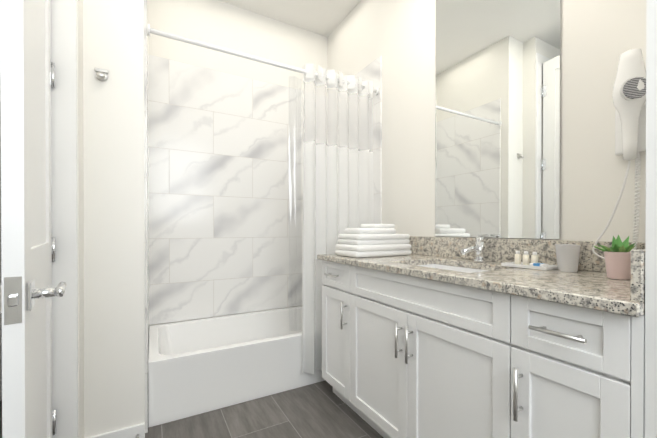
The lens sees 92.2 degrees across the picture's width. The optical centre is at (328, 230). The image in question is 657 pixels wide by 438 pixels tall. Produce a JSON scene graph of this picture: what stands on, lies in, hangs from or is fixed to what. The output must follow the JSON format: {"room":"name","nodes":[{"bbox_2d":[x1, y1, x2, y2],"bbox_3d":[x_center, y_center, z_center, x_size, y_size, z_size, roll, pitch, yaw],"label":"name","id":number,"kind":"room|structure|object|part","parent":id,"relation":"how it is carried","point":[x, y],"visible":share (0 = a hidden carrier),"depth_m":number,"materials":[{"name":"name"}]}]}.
{"room":"bathroom","nodes":[
{"label":"bathroom","id":0,"kind":"room"},
{"bbox_2d":[77,0,83,437],"bbox_3d":[-1.346,-0.411,1.763,0.080,2.930,0.995,0,0,-29],"label":"wall","id":1,"kind":"structure","parent":0,"point":[80,215],"depth_m":1.39,"materials":[{"name":"white paint"}]},
{"bbox_2d":[83,0,144,437],"bbox_3d":[-1.235,-0.412,1.891,0.240,2.930,0.880,0,0,-29],"label":"wall","id":2,"kind":"structure","parent":0,"point":[114,250],"depth_m":1.51,"materials":[{"name":"white paint"}]},
{"bbox_2d":[94,67,108,80],"bbox_3d":[-1.052,-0.728,1.462,0.054,0.054,0.044,0,0,-29],"label":"robe hook","id":3,"kind":"object","parent":2,"relation":"attached to","point":[101,74],"visible":1,"depth_m":1.47,"materials":[{"name":"silver metal"}]},
{"bbox_2d":[87,423,144,437],"bbox_3d":[-0.335,1.003,1.857,1.770,0.100,0.159,0,0,-29],"label":"baseboard","id":4,"kind":"structure","parent":2,"relation":"attached to","point":[133,431],"depth_m":1.53,"materials":[{"name":"white"}]},
{"bbox_2d":[144,0,148,364],"bbox_3d":[-1.141,-0.299,1.983,0.012,1.997,0.788,0,0,-29],"label":"wall tile","id":5,"kind":"structure","parent":2,"relation":"attached to","point":[146,178],"depth_m":1.64,"materials":[{"name":"stone"}]},
{"bbox_2d":[145,365,147,432],"bbox_3d":[-0.958,0.878,1.662,0.012,0.353,0.038,0,0,-29],"label":"wall tile","id":6,"kind":"structure","parent":2,"relation":"attached to","point":[146,398],"depth_m":1.65,"materials":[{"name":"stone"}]},
{"bbox_2d":[0,0,326,400],"bbox_3d":[-1.305,-0.414,2.425,3.140,2.930,0.120,0,0,-29],"label":"wall","id":7,"kind":"structure","parent":0,"point":[225,25],"depth_m":2.63,"materials":[{"name":"white paint"}]},
{"bbox_2d":[148,54,326,324],"bbox_3d":[-0.675,-0.302,2.703,1.530,1.997,0.012,0,0,-29],"label":"wall tile","id":8,"kind":"structure","parent":7,"relation":"attached to","point":[220,196],"depth_m":2.59,"materials":[{"name":"tile"}]},
{"bbox_2d":[0,380,382,437],"bbox_3d":[-0.248,1.109,0.548,3.140,0.100,4.440,0,0,-29],"label":"floor","id":9,"kind":"structure","parent":0,"point":[321,409],"depth_m":1.75,"materials":[{"name":"grey tile"}]},
{"bbox_2d":[148,306,324,426],"bbox_3d":[-0.489,0.876,2.378,1.502,0.350,0.743,0,0,-29],"label":"bathtub","id":10,"kind":"object","parent":9,"relation":"on","point":[198,366],"visible":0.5,"depth_m":1.98,"materials":[{"name":"white ceramic"}]},
{"bbox_2d":[317,254,644,437],"bbox_3d":[0.548,0.620,1.484,0.588,0.870,1.512,0,0,-29],"label":"bathroom vanity","id":11,"kind":"object","parent":9,"relation":"on","point":[442,337],"depth_m":1.09,"materials":[{"name":"white wood"}]},
{"bbox_2d":[335,224,410,257],"bbox_3d":[0.278,0.056,1.956,0.420,0.193,0.250,0,0,-29],"label":"towels","id":12,"kind":"object","parent":11,"relation":"on","point":[372,240],"visible":1,"depth_m":1.86,"materials":[{"name":"white fabric"}]},
{"bbox_2d":[461,234,488,261],"bbox_3d":[0.717,0.086,1.544,0.187,0.136,0.054,0,0,-29],"label":"faucet","id":13,"kind":"object","parent":11,"relation":"on","point":[481,248],"depth_m":1.55,"materials":[{"name":"silver metal"}]},
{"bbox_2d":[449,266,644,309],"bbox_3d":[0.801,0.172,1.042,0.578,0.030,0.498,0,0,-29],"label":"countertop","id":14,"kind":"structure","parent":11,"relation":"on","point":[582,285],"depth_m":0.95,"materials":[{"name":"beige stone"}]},
{"bbox_2d":[501,251,557,270],"bbox_3d":[0.843,0.122,1.328,0.100,0.066,0.180,0,0,-29],"label":"tray","id":15,"kind":"object","parent":14,"relation":"on","point":[526,264],"visible":0.96,"depth_m":1.32,"materials":[{"name":"white ceramic"}]},
{"bbox_2d":[555,244,580,271],"bbox_3d":[0.929,0.105,1.229,0.126,0.100,0.106,0,0,-29],"label":"cup","id":16,"kind":"object","parent":14,"relation":"on","point":[567,255],"visible":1,"depth_m":1.18,"materials":[{"name":"white"}]},
{"bbox_2d":[593,234,635,279],"bbox_3d":[0.935,0.084,1.036,0.115,0.144,0.116,0,0,-29],"label":"plant","id":17,"kind":"object","parent":14,"relation":"on","point":[617,255],"visible":0.98,"depth_m":1.00,"materials":[{"name":"green plant"}]},
{"bbox_2d":[219,0,360,36],"bbox_3d":[-0.248,-1.921,0.534,3.140,0.100,4.440,0,0,-29],"label":"ceiling","id":18,"kind":"structure","parent":0,"point":[325,18],"depth_m":2.70,"materials":[{"name":"white paint"}]},
{"bbox_2d":[327,0,646,242],"bbox_3d":[1.069,-0.409,1.280,0.120,2.930,4.200,0,0,-29],"label":"wall","id":19,"kind":"structure","parent":0,"point":[599,38],"depth_m":1.32,"materials":[{"name":"white paint"}]},
{"bbox_2d":[327,56,381,223],"bbox_3d":[0.191,-0.302,2.711,0.012,1.997,0.823,0,0,-29],"label":"wall tile","id":20,"kind":"structure","parent":19,"relation":"attached to","point":[371,71],"depth_m":2.49,"materials":[{"name":"stone"}]},
{"bbox_2d":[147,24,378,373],"bbox_3d":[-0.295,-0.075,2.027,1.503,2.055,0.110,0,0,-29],"label":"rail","id":21,"kind":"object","parent":20,"relation":"attached to","point":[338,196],"visible":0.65,"depth_m":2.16,"materials":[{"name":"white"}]},
{"bbox_2d":[289,64,373,373],"bbox_3d":[0.049,-0.076,2.220,0.659,2.055,0.110,0,0,-29],"label":"shower curtain","id":22,"kind":"object","parent":21,"relation":"hanging from","point":[338,195],"depth_m":2.16,"materials":[{"name":"white fabric"}]},
{"bbox_2d":[435,0,560,238],"bbox_3d":[0.808,-0.716,1.611,0.006,1.500,0.663,0,0,-29],"label":"mirror","id":23,"kind":"object","parent":19,"relation":"attached to","point":[497,118],"visible":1,"depth_m":1.55,"materials":[{"name":"clear glass"}]},
{"bbox_2d":[409,236,644,269],"bbox_3d":[0.599,0.175,1.510,0.472,0.269,1.512,0,0,-29],"label":"backsplash","id":24,"kind":"structure","parent":19,"relation":"attached to","point":[475,249],"depth_m":1.52,"materials":[{"name":"beige stone"}]},
{"bbox_2d":[592,48,645,258],"bbox_3d":[1.029,-0.254,1.119,0.103,0.738,0.163,0,0,-29],"label":"hair dryer","id":25,"kind":"object","parent":19,"relation":"attached to","point":[629,94],"visible":0.75,"depth_m":1.08,"materials":[{"name":"white plastic"}]},
{"bbox_3d":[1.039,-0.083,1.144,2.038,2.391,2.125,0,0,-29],"label":"cord","id":26,"kind":"part","parent":25,"relation":"part of","materials":[{"name":"white plastic"}]},
{"bbox_2d":[645,0,656,437],"bbox_3d":[0.970,-0.407,0.772,0.550,2.930,0.130,0,0,-29],"label":"wall","id":27,"kind":"structure","parent":0,"point":[651,255],"depth_m":0.69,"materials":[{"name":"white paint"}]},
{"bbox_2d":[629,246,644,301],"bbox_3d":[0.917,0.101,0.833,0.537,0.114,0.020,0,0,-29],"label":"backsplash","id":28,"kind":"structure","parent":27,"relation":"attached to","point":[637,281],"depth_m":0.70,"materials":[{"name":"beige stone"}]},
{"bbox_3d":[-1.515,-1.758,1.158,0.800,0.230,0.115,0,0,-29],"label":"wall","id":29,"kind":"structure","parent":0,"visible":0},
{"bbox_2d":[0,0,66,437],"bbox_3d":[-0.883,-0.289,0.989,0.205,2.668,0.781,0,0,-29],"label":"door","id":30,"kind":"structure","parent":29,"relation":"in","point":[28,292],"depth_m":0.71,"materials":[{"name":"white wood"}]},
{"bbox_2d":[51,0,77,437],"bbox_3d":[-1.508,-0.329,1.159,0.946,2.770,0.131,0,0,-29],"label":"door frame","id":31,"kind":"structure","parent":29,"relation":"attached to","point":[64,208],"depth_m":1.32,"materials":[{"name":"white wood"}]}
]}

